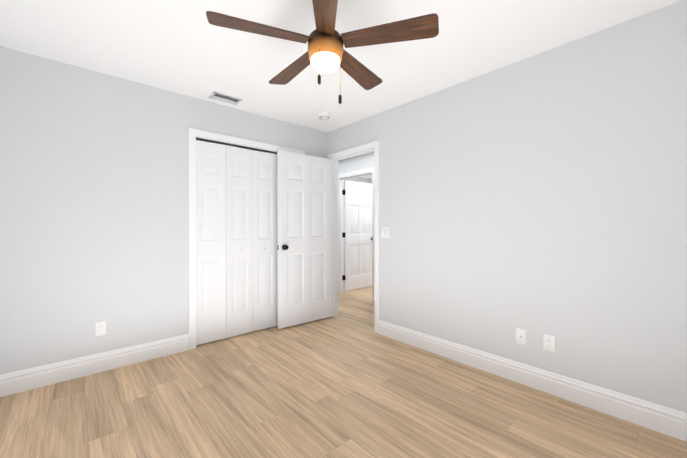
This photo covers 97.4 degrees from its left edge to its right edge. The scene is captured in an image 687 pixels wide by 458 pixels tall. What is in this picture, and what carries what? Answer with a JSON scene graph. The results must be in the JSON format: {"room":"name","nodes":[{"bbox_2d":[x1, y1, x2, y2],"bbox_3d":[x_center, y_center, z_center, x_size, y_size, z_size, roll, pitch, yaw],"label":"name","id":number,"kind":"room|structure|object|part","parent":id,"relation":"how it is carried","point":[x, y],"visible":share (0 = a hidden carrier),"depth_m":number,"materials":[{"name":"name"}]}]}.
{"room":"empty bedroom","nodes":[
{"label":"empty bedroom","id":0,"kind":"room"},
{"bbox_2d":[0,46,325,374],"bbox_3d":[-1.381,-0.059,3.084,3.230,2.440,0.120,0,1,-42],"label":"wall","id":1,"kind":"structure","parent":0,"point":[93,197],"depth_m":2.43,"materials":[{"name":"white paint"}]},
{"bbox_2d":[0,334,188,396],"bbox_3d":[-1.969,1.089,2.474,1.289,0.152,0.017,0,1,-42],"label":"baseboard","id":2,"kind":"structure","parent":1,"relation":"attached to","point":[15,382],"depth_m":2.40,"materials":[{"name":"white paint"}]},
{"bbox_2d":[95,321,105,335],"bbox_3d":[-1.983,0.814,2.466,0.070,0.115,0.008,0,1,-42],"label":"electrical outlet","id":3,"kind":"object","parent":1,"relation":"attached to","point":[100,328],"visible":1,"depth_m":2.46,"materials":[{"name":"white plastic"}]},
{"bbox_2d":[196,140,276,344],"bbox_3d":[-1.015,0.134,3.374,1.195,2.027,0.061,0,1,-42],"label":"closet door","id":4,"kind":"structure","parent":1,"relation":"in","point":[236,241],"depth_m":3.23,"materials":[{"name":"white paint"}]},
{"bbox_2d":[196,138,276,153],"bbox_3d":[-1.025,-0.896,3.378,1.198,0.020,0.028,0,1,-42],"label":"trim","id":5,"kind":"structure","parent":1,"relation":"attached to","point":[228,144],"depth_m":3.24,"materials":[{"name":"black"}]},
{"bbox_2d":[188,127,304,349],"bbox_3d":[-1.029,0.091,3.389,1.342,2.136,0.138,0,1,-42],"label":"trim","id":6,"kind":"structure","parent":1,"relation":"attached to","point":[193,134],"depth_m":2.92,"materials":[{"name":"white paint"}]},
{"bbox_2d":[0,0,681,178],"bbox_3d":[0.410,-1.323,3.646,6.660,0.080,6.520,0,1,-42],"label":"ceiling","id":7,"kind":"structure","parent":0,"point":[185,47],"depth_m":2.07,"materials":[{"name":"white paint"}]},
{"bbox_2d":[209,91,241,104],"bbox_3d":[-1.151,-1.273,2.947,0.270,0.010,0.165,0,1,-42],"label":"ceiling vent","id":8,"kind":"object","parent":7,"relation":"in","point":[224,97],"visible":1,"depth_m":2.94,"materials":[{"name":"white metal"}]},
{"bbox_2d":[206,0,438,103],"bbox_3d":[-0.114,-0.953,1.603,1.096,0.632,1.063,0,1,-42],"label":"fan","id":9,"kind":"object","parent":7,"relation":"hanging from","point":[326,53],"visible":1,"depth_m":1.49,"materials":[{"name":"brown wood"}]},
{"bbox_2d":[318,112,329,119],"bbox_3d":[-0.214,-1.257,3.369,0.136,0.048,0.136,0,1,-42],"label":"smoke detector","id":10,"kind":"object","parent":7,"relation":"attached to","point":[324,115],"visible":1,"depth_m":3.33,"materials":[{"name":"white plastic"}]},
{"bbox_2d":[0,286,686,457],"bbox_3d":[0.410,1.187,3.663,6.660,0.060,6.520,0,1,-42],"label":"floor","id":11,"kind":"structure","parent":0,"point":[347,382],"depth_m":1.95,"materials":[{"name":"brown wood"}]},
{"bbox_2d":[339,152,373,173],"bbox_3d":[0.626,-0.070,4.733,0.120,2.440,4.040,0,1,-42],"label":"wall","id":12,"kind":"structure","parent":0,"point":[358,163],"depth_m":5.07,"materials":[{"name":"white paint"}]},
{"bbox_2d":[339,168,373,300],"bbox_3d":[0.234,0.087,5.172,0.155,2.121,0.967,0,1,-42],"label":"door frame","id":13,"kind":"structure","parent":12,"relation":"attached to","point":[360,173],"depth_m":5.45,"materials":[{"name":"white paint"}]},
{"bbox_2d":[342,180,371,290],"bbox_3d":[0.292,0.121,5.778,0.847,2.015,0.167,0,1,-42],"label":"hall door","id":14,"kind":"structure","parent":12,"relation":"in","point":[357,234],"depth_m":5.72,"materials":[{"name":"white paint"}]},
{"bbox_2d":[344,177,369,183],"bbox_3d":[-0.133,-0.087,7.222,2.070,2.440,0.120,0,1,-42],"label":"wall","id":15,"kind":"structure","parent":0,"point":[362,180],"depth_m":7.61,"materials":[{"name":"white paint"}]},
{"bbox_2d":[326,0,686,412],"bbox_3d":[1.142,-0.055,2.598,0.120,2.440,3.970,0,1,-42],"label":"wall","id":16,"kind":"structure","parent":0,"point":[537,197],"depth_m":2.11,"materials":[{"name":"white paint"}]},
{"bbox_2d":[277,150,332,328],"bbox_3d":[-0.445,0.119,3.716,0.813,2.040,0.167,0,1,-42],"label":"bedroom door","id":17,"kind":"structure","parent":16,"relation":"in","point":[304,240],"depth_m":3.65,"materials":[{"name":"white paint"}]},
{"bbox_3d":[-0.708,0.211,3.481,0.106,0.066,0.167,0,1,-42],"label":"knob","id":18,"kind":"part","parent":17,"relation":"part of","materials":[{"name":"black metal"}]},
{"bbox_2d":[327,140,378,333],"bbox_3d":[0.139,0.086,3.719,0.155,2.141,0.907,0,1,-42],"label":"door frame","id":19,"kind":"structure","parent":16,"relation":"attached to","point":[366,148],"depth_m":3.74,"materials":[{"name":"white paint"}]},
{"bbox_2d":[381,227,389,237],"bbox_3d":[0.453,0.035,3.269,0.012,0.117,0.116,0,1,-42],"label":"light switch","id":20,"kind":"object","parent":16,"relation":"attached to","point":[385,232],"visible":1,"depth_m":3.27,"materials":[{"name":"white plastic"}]},
{"bbox_2d":[516,328,525,344],"bbox_3d":[1.339,0.815,2.280,0.017,0.115,0.070,0,1,-42],"label":"outlet plate","id":21,"kind":"object","parent":16,"relation":"attached to","point":[520,336],"visible":1,"depth_m":2.28,"materials":[{"name":"white plastic"}]},
{"bbox_2d":[378,320,686,441],"bbox_3d":[1.363,1.091,2.256,0.017,0.152,2.914,0,1,-42],"label":"baseboard","id":22,"kind":"structure","parent":16,"relation":"attached to","point":[657,418],"depth_m":2.10,"materials":[{"name":"white paint"}]},
{"bbox_2d":[543,334,554,352],"bbox_3d":[1.464,0.816,2.148,0.008,0.115,0.070,0,1,-42],"label":"electrical outlet","id":23,"kind":"object","parent":16,"relation":"attached to","point":[549,343],"visible":1,"depth_m":2.15,"materials":[{"name":"white plastic"}]}
]}

